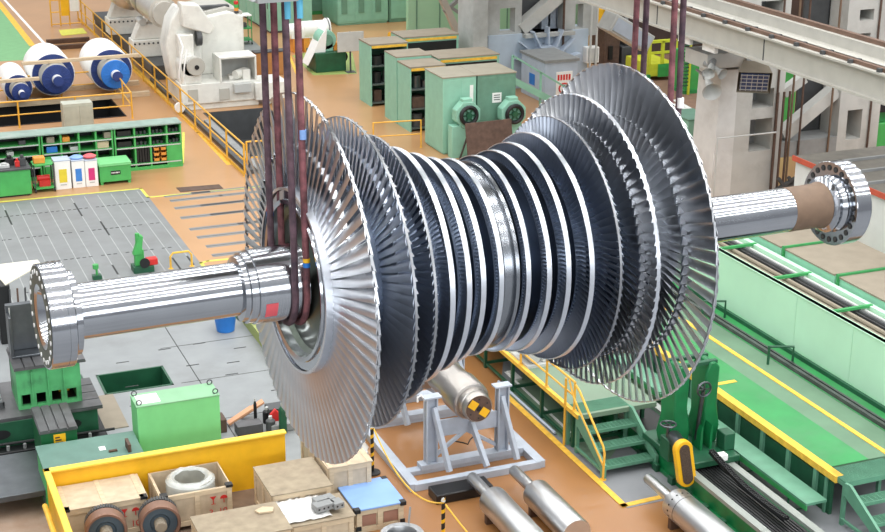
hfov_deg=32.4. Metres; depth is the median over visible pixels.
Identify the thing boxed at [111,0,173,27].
roll workpiece
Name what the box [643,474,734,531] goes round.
roll
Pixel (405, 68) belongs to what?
storage rack
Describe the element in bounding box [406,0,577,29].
wall
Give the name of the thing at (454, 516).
rope
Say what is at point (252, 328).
trim
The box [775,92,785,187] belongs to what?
conduit
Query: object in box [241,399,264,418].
plank
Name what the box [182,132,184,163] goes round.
trim
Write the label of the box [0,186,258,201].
trim
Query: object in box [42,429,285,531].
barrier
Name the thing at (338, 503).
block
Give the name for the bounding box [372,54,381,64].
machine
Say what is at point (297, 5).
sling
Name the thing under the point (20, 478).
plate
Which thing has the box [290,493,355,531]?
wooden crate
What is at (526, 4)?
wall
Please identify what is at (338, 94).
floor
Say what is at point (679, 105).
sling
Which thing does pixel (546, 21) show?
trim
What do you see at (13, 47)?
floor
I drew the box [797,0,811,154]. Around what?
conduit
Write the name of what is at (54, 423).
table
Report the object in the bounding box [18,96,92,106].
timber beam
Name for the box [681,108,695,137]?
box
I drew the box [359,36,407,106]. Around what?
storage rack
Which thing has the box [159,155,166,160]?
tray
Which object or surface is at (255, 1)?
beam
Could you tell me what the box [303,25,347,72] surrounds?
machine
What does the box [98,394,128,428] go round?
plank
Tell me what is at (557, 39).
ring
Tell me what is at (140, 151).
binder
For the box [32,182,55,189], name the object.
shelf
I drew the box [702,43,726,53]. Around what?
bracket
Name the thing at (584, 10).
wall column
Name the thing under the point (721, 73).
speaker
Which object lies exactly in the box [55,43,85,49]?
timber beam
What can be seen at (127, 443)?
bracket
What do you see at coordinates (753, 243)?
support
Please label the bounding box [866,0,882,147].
conduit
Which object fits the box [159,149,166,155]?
tray
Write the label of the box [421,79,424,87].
machine
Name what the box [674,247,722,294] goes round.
wall panel
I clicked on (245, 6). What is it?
tall cabinet
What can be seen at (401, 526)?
ring
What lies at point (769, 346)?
pipe hurdle
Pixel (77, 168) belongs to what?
waste bin
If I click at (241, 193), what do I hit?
trim
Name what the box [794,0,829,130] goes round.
trim
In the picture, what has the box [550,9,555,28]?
trim
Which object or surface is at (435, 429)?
stand
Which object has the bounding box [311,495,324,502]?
block
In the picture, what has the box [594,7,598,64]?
conduit
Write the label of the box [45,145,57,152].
box
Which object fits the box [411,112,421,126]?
machine
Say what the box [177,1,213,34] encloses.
hood
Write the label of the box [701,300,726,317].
pipe hurdle
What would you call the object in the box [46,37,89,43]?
timber beam
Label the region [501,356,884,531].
floor
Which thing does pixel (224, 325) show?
bucket
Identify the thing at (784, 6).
conduit
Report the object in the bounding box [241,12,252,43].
cart
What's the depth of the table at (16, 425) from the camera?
31.32 m
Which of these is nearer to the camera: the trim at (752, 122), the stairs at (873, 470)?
the stairs at (873, 470)
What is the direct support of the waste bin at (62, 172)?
on the floor at (338, 94)
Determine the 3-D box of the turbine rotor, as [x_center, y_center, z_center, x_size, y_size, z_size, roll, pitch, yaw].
[0.651,-0.189,20.892,12.252,4.964,4.850,-8,21,-24]
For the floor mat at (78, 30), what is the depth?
74.72 m
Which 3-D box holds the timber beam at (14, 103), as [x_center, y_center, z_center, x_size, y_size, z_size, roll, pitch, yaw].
[-16.719,-6.437,60.057,1.800,0.200,0.220,-7,21,-21]
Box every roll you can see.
[0,62,32,100]
[23,43,74,95]
[79,38,131,90]
[467,472,543,531]
[509,465,590,531]
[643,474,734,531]
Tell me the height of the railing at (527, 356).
0.645 m
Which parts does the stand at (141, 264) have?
motor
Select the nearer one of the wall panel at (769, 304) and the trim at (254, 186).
the wall panel at (769, 304)
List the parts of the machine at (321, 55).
plate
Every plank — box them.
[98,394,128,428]
[227,406,252,425]
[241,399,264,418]
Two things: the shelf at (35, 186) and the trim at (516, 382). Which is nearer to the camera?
the trim at (516, 382)
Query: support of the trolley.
on the floor at (338, 94)
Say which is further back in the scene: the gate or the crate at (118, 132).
the gate
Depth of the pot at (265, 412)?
32.51 m
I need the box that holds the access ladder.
[683,45,691,94]
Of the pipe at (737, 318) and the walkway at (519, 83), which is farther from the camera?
the walkway at (519, 83)
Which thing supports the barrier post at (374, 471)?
on the floor at (578, 489)
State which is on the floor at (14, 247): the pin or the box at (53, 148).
the pin
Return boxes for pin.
[253,398,256,418]
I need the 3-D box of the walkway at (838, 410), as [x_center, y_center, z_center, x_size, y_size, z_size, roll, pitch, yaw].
[5.946,0.678,37.885,4.970,0.120,18.800,-7,21,-21]
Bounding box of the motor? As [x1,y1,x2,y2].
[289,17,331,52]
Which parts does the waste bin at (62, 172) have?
lid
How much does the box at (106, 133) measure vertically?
0.200 m
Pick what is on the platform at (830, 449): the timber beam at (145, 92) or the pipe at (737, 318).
the pipe at (737, 318)
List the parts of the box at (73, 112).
door, door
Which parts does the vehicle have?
guard rail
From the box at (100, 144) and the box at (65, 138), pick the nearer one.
the box at (65, 138)
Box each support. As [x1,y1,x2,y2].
[720,242,756,249]
[773,271,811,278]
[833,304,872,312]
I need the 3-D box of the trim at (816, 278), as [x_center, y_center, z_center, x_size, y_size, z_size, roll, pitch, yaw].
[7.842,-0.396,37.412,0.140,0.140,20.400,-7,21,-21]
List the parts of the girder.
crane rail, crane rail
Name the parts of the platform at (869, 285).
corner frame, lid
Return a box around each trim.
[0,1,34,45]
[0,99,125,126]
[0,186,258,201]
[0,191,195,302]
[2,201,273,436]
[4,0,44,42]
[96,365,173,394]
[131,62,231,164]
[164,185,259,256]
[169,186,257,255]
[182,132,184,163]
[199,258,228,265]
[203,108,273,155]
[243,323,261,346]
[290,55,295,73]
[416,0,507,28]
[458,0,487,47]
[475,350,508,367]
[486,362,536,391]
[499,350,579,419]
[505,371,570,432]
[510,396,662,507]
[513,388,563,418]
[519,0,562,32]
[521,28,574,38]
[540,14,549,28]
[542,409,644,447]
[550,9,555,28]
[556,7,557,27]
[635,353,833,514]
[652,342,842,482]
[664,307,884,453]
[685,46,752,68]
[735,412,740,434]
[738,238,884,318]
[749,1,765,142]
[759,430,765,452]
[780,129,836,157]
[782,86,838,139]
[784,75,807,97]
[785,448,791,471]
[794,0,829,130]
[812,468,818,505]
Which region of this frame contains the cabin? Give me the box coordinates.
[792,146,884,253]
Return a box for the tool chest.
[97,155,130,184]
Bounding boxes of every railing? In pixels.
[0,71,132,127]
[77,0,245,176]
[245,140,261,170]
[518,354,576,410]
[713,131,776,196]
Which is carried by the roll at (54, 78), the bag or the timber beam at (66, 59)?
the timber beam at (66, 59)
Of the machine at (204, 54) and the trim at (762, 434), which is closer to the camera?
the trim at (762, 434)
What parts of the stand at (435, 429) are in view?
cap plate, web plate, cap plate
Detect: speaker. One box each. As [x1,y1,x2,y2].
[695,69,721,99]
[703,58,716,78]
[703,61,726,78]
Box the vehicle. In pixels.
[625,39,677,78]
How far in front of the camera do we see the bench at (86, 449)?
29.11 m
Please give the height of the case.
0.200 m
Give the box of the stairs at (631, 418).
[563,378,658,480]
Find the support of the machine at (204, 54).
on the floor at (338, 94)
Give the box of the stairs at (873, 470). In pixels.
[822,458,884,531]
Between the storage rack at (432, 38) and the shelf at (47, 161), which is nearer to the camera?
the shelf at (47, 161)
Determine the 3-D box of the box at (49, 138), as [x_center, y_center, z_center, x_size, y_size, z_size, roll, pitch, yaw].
[-12.908,-4.170,50.032,0.250,0.200,0.350,-7,21,-21]
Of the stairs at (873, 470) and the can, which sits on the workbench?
the can
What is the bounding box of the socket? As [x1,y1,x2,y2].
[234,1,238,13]
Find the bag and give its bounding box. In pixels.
[269,408,278,420]
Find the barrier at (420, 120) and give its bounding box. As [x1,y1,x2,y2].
[372,119,421,147]
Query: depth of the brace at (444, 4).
69.83 m
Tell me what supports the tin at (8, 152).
on the shelf at (8, 140)
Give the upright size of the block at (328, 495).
0.120 m
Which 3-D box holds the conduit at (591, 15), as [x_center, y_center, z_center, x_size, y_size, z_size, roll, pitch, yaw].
[6.198,-12.492,62.425,0.100,10.278,0.100,-7,21,-21]
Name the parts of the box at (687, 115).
lid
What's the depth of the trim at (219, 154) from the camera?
56.67 m
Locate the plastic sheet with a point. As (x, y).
(297, 509)
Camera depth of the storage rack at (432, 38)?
61.27 m
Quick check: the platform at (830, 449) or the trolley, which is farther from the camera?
the trolley
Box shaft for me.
[422,362,491,421]
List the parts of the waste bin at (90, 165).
lid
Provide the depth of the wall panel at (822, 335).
33.14 m
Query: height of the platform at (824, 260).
2.323 m
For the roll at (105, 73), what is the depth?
60.99 m
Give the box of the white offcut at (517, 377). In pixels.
[507,370,521,380]
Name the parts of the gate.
infill panel, notice panel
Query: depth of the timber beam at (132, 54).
60.52 m
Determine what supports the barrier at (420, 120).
on the floor at (338, 94)
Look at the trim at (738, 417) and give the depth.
31.44 m
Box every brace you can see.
[438,0,457,32]
[442,0,457,13]
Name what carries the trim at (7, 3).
on the floor at (338, 94)
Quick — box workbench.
[0,160,31,197]
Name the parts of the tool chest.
lid, name plate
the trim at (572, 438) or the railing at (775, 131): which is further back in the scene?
the railing at (775, 131)
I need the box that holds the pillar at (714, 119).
[693,67,738,196]
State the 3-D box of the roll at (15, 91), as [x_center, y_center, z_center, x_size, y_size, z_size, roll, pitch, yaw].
[-16.818,-7.153,60.071,1.100,1.100,3.860,-7,21,-21]
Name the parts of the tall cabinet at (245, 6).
door, door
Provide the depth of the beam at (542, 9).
62.76 m
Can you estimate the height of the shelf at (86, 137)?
1.540 m
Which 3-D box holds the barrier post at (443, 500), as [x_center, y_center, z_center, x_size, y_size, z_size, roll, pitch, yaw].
[0.012,4.643,27.387,0.320,1.095,0.320,-7,21,-21]
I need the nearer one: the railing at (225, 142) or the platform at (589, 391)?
the platform at (589, 391)
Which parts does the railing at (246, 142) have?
post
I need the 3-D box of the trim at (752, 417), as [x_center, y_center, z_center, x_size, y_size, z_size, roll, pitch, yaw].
[4.166,1.335,35.970,0.180,0.132,17.200,-7,21,-21]
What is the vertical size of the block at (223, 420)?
0.300 m
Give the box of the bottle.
[278,406,286,433]
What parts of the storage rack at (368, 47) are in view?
panel, panel, label rail, panel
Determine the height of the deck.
1.050 m
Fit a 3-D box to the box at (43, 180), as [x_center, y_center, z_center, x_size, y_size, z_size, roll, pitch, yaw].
[-12.826,-2.763,48.938,0.400,0.350,0.300,-7,21,-21]
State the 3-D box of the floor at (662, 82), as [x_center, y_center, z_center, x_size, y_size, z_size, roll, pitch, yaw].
[9.469,-9.108,68.341,4.942,0.006,31.605,3,19,7]
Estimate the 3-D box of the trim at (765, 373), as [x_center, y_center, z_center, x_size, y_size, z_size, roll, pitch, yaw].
[4.870,1.186,36.222,1.460,0.013,17.200,-7,21,-21]
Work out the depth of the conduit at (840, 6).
48.92 m
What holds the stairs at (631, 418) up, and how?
on the floor at (627, 482)
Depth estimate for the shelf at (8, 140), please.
49.89 m
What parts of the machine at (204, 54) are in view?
access door, bed rail, access door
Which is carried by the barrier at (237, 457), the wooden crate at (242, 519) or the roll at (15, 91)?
the wooden crate at (242, 519)
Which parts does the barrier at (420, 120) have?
rail, rail, post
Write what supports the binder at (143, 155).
on the shelf at (174, 155)
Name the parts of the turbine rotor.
blade, blade, blade, blade, blade, blade, blade, blade, blade, blade, blade, blade, blade, blade, blade, blade, blade, blade, blade, blade, blade, blade, blade, blade, blade, blade, blade, blade, blade, blade, blade, blade, blade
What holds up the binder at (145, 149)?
on the shelf at (174, 155)
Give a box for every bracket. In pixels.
[125,438,131,452]
[678,35,701,44]
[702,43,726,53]
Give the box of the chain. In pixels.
[708,449,788,520]
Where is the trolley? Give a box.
[30,159,55,192]
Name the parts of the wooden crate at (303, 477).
panel, panel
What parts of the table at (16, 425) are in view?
deck plate, drive rod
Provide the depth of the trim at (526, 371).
32.51 m
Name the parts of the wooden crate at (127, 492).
lid, panel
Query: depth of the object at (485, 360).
35.54 m
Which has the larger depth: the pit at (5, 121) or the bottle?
the pit at (5, 121)
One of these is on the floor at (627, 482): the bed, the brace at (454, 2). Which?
the bed
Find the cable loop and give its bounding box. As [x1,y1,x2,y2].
[455,437,490,444]
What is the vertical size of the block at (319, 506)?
0.120 m
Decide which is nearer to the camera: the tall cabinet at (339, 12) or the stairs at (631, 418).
the stairs at (631, 418)
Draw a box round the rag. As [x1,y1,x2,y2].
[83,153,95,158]
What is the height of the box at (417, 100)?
0.410 m
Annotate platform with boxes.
[508,351,656,418]
[656,282,884,466]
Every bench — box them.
[35,431,142,507]
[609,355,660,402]
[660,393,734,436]
[733,433,826,510]
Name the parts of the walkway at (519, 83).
post, rail, post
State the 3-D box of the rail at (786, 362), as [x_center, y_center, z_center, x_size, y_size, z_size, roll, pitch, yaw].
[5.825,0.703,37.497,0.200,0.090,19.400,-7,21,-21]
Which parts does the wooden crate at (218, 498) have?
panel, panel, panel, panel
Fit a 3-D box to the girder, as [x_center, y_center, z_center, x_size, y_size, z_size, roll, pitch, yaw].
[7.825,-7.952,47.569,1.650,1.189,50.000,-7,21,-21]
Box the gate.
[49,0,82,26]
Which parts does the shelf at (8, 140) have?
panel, panel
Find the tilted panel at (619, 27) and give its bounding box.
[597,10,654,50]
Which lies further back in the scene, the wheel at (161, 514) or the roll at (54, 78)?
the roll at (54, 78)
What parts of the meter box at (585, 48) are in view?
door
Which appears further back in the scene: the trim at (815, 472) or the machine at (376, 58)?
the machine at (376, 58)
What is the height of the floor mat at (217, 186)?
0.020 m
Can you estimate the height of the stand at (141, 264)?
1.100 m
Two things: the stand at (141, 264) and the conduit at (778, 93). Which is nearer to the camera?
the stand at (141, 264)
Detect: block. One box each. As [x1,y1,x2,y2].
[6,347,85,409]
[220,412,226,432]
[234,418,262,435]
[251,48,283,74]
[264,401,280,415]
[271,419,293,430]
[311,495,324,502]
[311,501,325,512]
[321,493,335,498]
[321,498,332,510]
[330,497,343,509]
[428,476,492,504]
[598,8,603,22]
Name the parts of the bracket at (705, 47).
plate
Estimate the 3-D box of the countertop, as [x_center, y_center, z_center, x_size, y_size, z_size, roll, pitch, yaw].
[-14.869,-3.010,47.914,3.632,0.050,0.980,-7,21,-21]
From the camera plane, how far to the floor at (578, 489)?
30.17 m
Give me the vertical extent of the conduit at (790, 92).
3.400 m
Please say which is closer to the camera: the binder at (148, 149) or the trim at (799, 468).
the trim at (799, 468)
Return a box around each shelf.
[0,129,42,180]
[30,159,52,166]
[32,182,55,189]
[37,123,113,178]
[109,117,182,170]
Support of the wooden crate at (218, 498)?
in the barrier at (237, 457)
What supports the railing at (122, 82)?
on the floor at (338, 94)
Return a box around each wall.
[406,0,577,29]
[522,0,539,28]
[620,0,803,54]
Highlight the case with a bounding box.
[32,155,44,163]
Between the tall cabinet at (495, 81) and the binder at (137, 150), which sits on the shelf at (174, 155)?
the binder at (137, 150)
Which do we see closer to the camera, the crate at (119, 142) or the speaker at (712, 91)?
the speaker at (712, 91)
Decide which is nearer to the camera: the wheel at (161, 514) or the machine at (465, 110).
the wheel at (161, 514)
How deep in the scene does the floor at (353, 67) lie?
66.71 m
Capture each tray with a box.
[0,162,9,168]
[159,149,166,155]
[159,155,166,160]
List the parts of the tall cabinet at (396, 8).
door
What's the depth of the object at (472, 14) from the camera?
61.58 m
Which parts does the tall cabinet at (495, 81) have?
plate, door, door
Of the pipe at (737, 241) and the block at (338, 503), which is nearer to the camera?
the block at (338, 503)
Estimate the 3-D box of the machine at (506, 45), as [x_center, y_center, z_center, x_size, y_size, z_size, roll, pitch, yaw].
[3.765,-8.767,63.855,4.584,2.278,1.200,-7,21,-21]
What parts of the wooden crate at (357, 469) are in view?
panel, lid, panel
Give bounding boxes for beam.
[0,77,38,82]
[0,98,41,106]
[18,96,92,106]
[21,57,81,65]
[31,85,83,93]
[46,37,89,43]
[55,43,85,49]
[81,53,139,60]
[82,90,149,100]
[84,80,138,89]
[249,0,297,3]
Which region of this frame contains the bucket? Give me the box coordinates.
[215,317,235,332]
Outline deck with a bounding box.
[718,244,884,338]
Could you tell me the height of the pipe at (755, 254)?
0.100 m
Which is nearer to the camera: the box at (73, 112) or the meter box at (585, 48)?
the box at (73, 112)
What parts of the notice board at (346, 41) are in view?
panel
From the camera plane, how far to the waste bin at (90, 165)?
49.29 m
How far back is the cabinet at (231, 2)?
80.40 m
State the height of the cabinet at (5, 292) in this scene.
1.500 m
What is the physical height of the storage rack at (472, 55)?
2.466 m
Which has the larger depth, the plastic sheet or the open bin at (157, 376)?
the open bin at (157, 376)
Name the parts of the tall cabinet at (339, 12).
door, door, door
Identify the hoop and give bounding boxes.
[168,250,193,268]
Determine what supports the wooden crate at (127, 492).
on the barrier at (237, 457)
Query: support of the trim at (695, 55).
attached to the concrete column at (751, 162)
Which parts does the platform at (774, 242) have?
lid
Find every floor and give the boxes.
[0,0,795,265]
[0,9,29,60]
[0,108,683,531]
[0,189,354,531]
[244,40,259,51]
[293,52,356,74]
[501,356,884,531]
[650,54,696,108]
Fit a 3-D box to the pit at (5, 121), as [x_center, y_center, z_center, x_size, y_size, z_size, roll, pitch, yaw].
[-20.451,-4.581,57.403,16.450,1.620,3.700,-7,21,-21]
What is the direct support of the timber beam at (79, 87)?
on the floor at (338, 94)
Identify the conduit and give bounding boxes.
[562,0,565,44]
[589,5,592,66]
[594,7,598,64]
[769,0,785,188]
[775,92,785,187]
[785,0,801,181]
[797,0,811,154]
[826,0,841,151]
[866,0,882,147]
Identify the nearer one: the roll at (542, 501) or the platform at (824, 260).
the roll at (542, 501)
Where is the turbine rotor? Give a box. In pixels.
[30,63,871,463]
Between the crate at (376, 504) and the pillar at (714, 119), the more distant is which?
the pillar at (714, 119)
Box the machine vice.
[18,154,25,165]
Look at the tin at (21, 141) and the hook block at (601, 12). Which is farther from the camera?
the hook block at (601, 12)
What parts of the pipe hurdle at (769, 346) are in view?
post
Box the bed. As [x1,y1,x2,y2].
[594,403,824,531]
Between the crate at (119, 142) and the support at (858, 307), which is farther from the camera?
the crate at (119, 142)
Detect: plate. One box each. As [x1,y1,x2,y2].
[0,450,45,503]
[4,301,39,358]
[459,118,511,158]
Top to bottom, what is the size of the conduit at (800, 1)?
8.547 m
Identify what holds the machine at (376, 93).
on the storage rack at (368, 47)
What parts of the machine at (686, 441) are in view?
arm, electric motor, arm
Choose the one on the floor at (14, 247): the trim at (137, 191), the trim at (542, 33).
the trim at (137, 191)
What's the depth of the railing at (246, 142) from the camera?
50.69 m
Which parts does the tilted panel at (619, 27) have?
glass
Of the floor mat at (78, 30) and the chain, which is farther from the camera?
the floor mat at (78, 30)
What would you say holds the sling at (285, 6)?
hanging from the beam at (255, 1)
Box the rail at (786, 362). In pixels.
[670,288,884,429]
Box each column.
[488,0,521,35]
[557,0,596,34]
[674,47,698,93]
[730,0,791,194]
[819,0,884,150]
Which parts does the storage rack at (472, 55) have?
panel, label rail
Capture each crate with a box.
[57,474,147,531]
[115,128,130,136]
[116,138,131,147]
[148,462,232,526]
[190,501,292,531]
[253,457,332,504]
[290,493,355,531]
[300,441,372,493]
[337,476,405,531]
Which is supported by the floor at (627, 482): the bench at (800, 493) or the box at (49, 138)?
the bench at (800, 493)
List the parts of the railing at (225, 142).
post, post, post, post, post, post, post, post, post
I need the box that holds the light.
[736,58,772,92]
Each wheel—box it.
[84,504,127,531]
[138,496,180,531]
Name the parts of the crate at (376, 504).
rail, panel, lid, panel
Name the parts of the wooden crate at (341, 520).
panel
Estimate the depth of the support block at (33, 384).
31.25 m
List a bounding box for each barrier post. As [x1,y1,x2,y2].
[370,426,379,476]
[441,497,445,531]
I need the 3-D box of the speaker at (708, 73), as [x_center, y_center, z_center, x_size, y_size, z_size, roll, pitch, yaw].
[8.172,-6.147,46.689,0.445,0.520,1.669,2,19,5]
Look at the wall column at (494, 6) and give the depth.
62.24 m
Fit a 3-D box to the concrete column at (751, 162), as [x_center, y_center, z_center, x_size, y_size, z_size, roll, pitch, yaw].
[9.817,-8.094,47.352,1.761,12.000,1.000,-7,21,-21]
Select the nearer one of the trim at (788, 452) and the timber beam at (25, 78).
the trim at (788, 452)
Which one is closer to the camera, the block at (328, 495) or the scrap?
the scrap
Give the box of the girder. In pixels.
[578,0,884,105]
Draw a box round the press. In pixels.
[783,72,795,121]
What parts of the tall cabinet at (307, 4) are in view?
door, door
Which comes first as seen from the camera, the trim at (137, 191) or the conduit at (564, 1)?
the trim at (137, 191)
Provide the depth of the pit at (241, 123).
59.58 m
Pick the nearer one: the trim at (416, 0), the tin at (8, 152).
the tin at (8, 152)
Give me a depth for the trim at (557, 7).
63.70 m
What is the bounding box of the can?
[14,158,19,166]
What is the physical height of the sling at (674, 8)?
4.366 m
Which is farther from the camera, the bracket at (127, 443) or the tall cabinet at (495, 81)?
the tall cabinet at (495, 81)
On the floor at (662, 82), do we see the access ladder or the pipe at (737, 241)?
the access ladder
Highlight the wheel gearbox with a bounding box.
[497,95,525,133]
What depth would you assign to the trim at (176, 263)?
41.90 m
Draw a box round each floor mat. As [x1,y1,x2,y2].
[59,28,86,35]
[177,184,222,191]
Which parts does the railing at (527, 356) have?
post, rail, rail, post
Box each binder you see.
[136,148,139,162]
[138,148,141,162]
[141,148,144,162]
[144,148,147,161]
[147,147,149,161]
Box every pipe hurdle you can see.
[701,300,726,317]
[766,345,794,364]
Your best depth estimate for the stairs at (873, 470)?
28.34 m
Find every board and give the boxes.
[0,260,39,285]
[337,31,363,72]
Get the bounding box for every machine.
[94,0,284,173]
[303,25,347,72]
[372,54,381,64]
[372,71,380,82]
[372,88,381,101]
[380,53,384,64]
[411,74,420,87]
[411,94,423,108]
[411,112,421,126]
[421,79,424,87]
[422,116,424,125]
[448,97,479,157]
[488,24,588,87]
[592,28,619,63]
[619,41,640,64]
[642,352,739,486]
[876,105,884,146]
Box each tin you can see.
[5,150,13,156]
[17,138,25,144]
[68,144,77,150]
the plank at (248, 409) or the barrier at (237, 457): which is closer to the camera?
the barrier at (237, 457)
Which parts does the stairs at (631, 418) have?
rail post, leg, leg, knee rail, hand rail, leg, leg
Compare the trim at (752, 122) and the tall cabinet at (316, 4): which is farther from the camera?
the tall cabinet at (316, 4)
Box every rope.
[373,428,440,503]
[445,504,467,531]
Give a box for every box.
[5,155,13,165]
[45,135,54,143]
[45,145,57,152]
[61,134,69,141]
[97,140,108,147]
[102,130,110,137]
[130,379,220,451]
[583,45,598,62]
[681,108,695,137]
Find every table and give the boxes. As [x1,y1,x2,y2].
[0,374,114,455]
[30,402,77,449]
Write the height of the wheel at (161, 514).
0.876 m
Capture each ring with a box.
[166,467,213,495]
[380,507,423,531]
[514,26,580,59]
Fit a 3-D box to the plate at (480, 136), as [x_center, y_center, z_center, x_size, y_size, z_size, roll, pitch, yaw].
[1.495,-4.314,52.396,1.715,1.474,1.071,-7,21,-21]
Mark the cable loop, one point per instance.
(471, 437)
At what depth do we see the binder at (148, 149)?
51.28 m
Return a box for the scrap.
[255,507,272,513]
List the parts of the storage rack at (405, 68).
panel, panel, label rail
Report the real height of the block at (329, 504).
0.120 m
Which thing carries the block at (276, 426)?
on the floor at (14, 247)
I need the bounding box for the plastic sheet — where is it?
[276,494,331,522]
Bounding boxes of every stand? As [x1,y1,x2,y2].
[92,263,101,280]
[131,233,157,273]
[366,359,544,491]
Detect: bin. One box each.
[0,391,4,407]
[51,155,71,189]
[69,158,85,187]
[83,157,98,186]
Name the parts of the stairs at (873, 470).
leg, leg, leg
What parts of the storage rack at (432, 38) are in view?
panel, label rail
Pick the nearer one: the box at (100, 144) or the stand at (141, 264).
the stand at (141, 264)
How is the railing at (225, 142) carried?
on the floor at (338, 94)
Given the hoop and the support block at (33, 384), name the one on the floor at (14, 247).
the hoop
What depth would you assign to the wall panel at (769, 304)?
35.37 m
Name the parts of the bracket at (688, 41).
plate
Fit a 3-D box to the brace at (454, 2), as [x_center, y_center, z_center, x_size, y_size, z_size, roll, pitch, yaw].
[1.494,-12.934,69.991,3.148,2.463,0.200,-7,21,-21]
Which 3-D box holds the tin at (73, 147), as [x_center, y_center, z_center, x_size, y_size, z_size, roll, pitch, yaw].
[-12.207,-3.924,50.423,0.300,0.130,0.350,-7,21,-21]
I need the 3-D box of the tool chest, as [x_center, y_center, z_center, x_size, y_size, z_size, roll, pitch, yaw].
[-10.803,-3.139,49.952,1.054,0.726,0.860,-7,21,-21]
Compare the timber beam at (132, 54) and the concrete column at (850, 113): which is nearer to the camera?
the concrete column at (850, 113)
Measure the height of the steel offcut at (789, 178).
0.832 m
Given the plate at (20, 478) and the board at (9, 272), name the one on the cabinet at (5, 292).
the board at (9, 272)
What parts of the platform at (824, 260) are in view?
corner frame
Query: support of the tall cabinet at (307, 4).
on the floor at (338, 94)
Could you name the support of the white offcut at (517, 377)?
on the floor at (627, 482)
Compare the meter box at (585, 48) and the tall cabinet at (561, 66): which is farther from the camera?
the meter box at (585, 48)
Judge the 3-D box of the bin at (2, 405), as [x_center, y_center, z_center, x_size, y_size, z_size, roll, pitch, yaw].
[-9.564,2.639,31.554,0.801,0.325,1.100,-7,21,-21]
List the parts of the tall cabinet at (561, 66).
roof plate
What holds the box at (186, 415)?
on the floor at (14, 247)
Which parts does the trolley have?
leg, leg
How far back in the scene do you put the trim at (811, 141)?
49.26 m
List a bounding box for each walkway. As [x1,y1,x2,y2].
[511,55,564,105]
[664,293,884,467]
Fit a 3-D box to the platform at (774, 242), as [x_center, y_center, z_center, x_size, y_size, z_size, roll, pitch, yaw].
[8.818,0.214,38.279,2.060,2.323,1.519,-7,21,-21]
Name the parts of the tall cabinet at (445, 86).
plate, door, door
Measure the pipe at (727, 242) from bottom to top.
0.080 m
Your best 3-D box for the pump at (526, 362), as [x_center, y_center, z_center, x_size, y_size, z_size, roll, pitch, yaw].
[2.013,1.896,33.634,0.700,0.360,0.900,-7,21,-21]
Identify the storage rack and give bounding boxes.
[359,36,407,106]
[384,48,431,123]
[391,27,458,50]
[397,58,445,131]
[426,46,499,65]
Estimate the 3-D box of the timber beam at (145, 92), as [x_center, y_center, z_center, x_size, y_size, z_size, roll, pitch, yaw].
[-13.233,-6.838,61.250,2.900,0.200,0.220,-7,21,-21]
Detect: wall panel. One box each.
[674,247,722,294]
[716,250,802,348]
[793,294,858,382]
[848,325,884,405]
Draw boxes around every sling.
[259,2,298,325]
[270,0,310,324]
[631,0,677,102]
[640,0,686,114]
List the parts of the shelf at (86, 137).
panel, door, panel, panel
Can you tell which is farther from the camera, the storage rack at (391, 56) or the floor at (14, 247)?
the storage rack at (391, 56)
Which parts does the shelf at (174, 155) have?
panel, panel, door, panel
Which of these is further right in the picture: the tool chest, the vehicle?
the vehicle
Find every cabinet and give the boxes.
[0,280,26,343]
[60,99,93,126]
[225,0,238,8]
[239,0,255,23]
[254,0,311,32]
[312,0,321,14]
[322,0,387,25]
[387,0,405,21]
[424,65,476,153]
[458,62,516,121]
[520,47,579,102]
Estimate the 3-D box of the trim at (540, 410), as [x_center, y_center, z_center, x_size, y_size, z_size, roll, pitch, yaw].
[2.626,2.608,33.668,1.680,0.800,1.435,-7,21,-21]
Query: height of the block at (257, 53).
1.050 m
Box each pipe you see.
[497,380,555,433]
[687,285,884,412]
[718,242,884,335]
[723,241,884,330]
[728,241,884,326]
[734,240,884,321]
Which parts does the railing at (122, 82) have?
post, rail, rail, post, post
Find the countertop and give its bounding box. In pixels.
[0,160,30,171]
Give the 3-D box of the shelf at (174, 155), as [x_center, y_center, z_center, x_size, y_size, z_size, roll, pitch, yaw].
[-10.002,-4.096,51.463,2.301,1.540,0.820,-7,21,-21]
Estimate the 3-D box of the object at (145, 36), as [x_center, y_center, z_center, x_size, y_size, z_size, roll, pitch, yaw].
[-12.580,-10.173,66.216,2.000,1.970,1.030,-7,21,-21]
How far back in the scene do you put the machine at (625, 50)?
67.40 m
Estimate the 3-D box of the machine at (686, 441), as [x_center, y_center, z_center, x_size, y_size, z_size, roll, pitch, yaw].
[4.859,2.929,30.055,1.652,2.110,1.895,-7,21,-21]

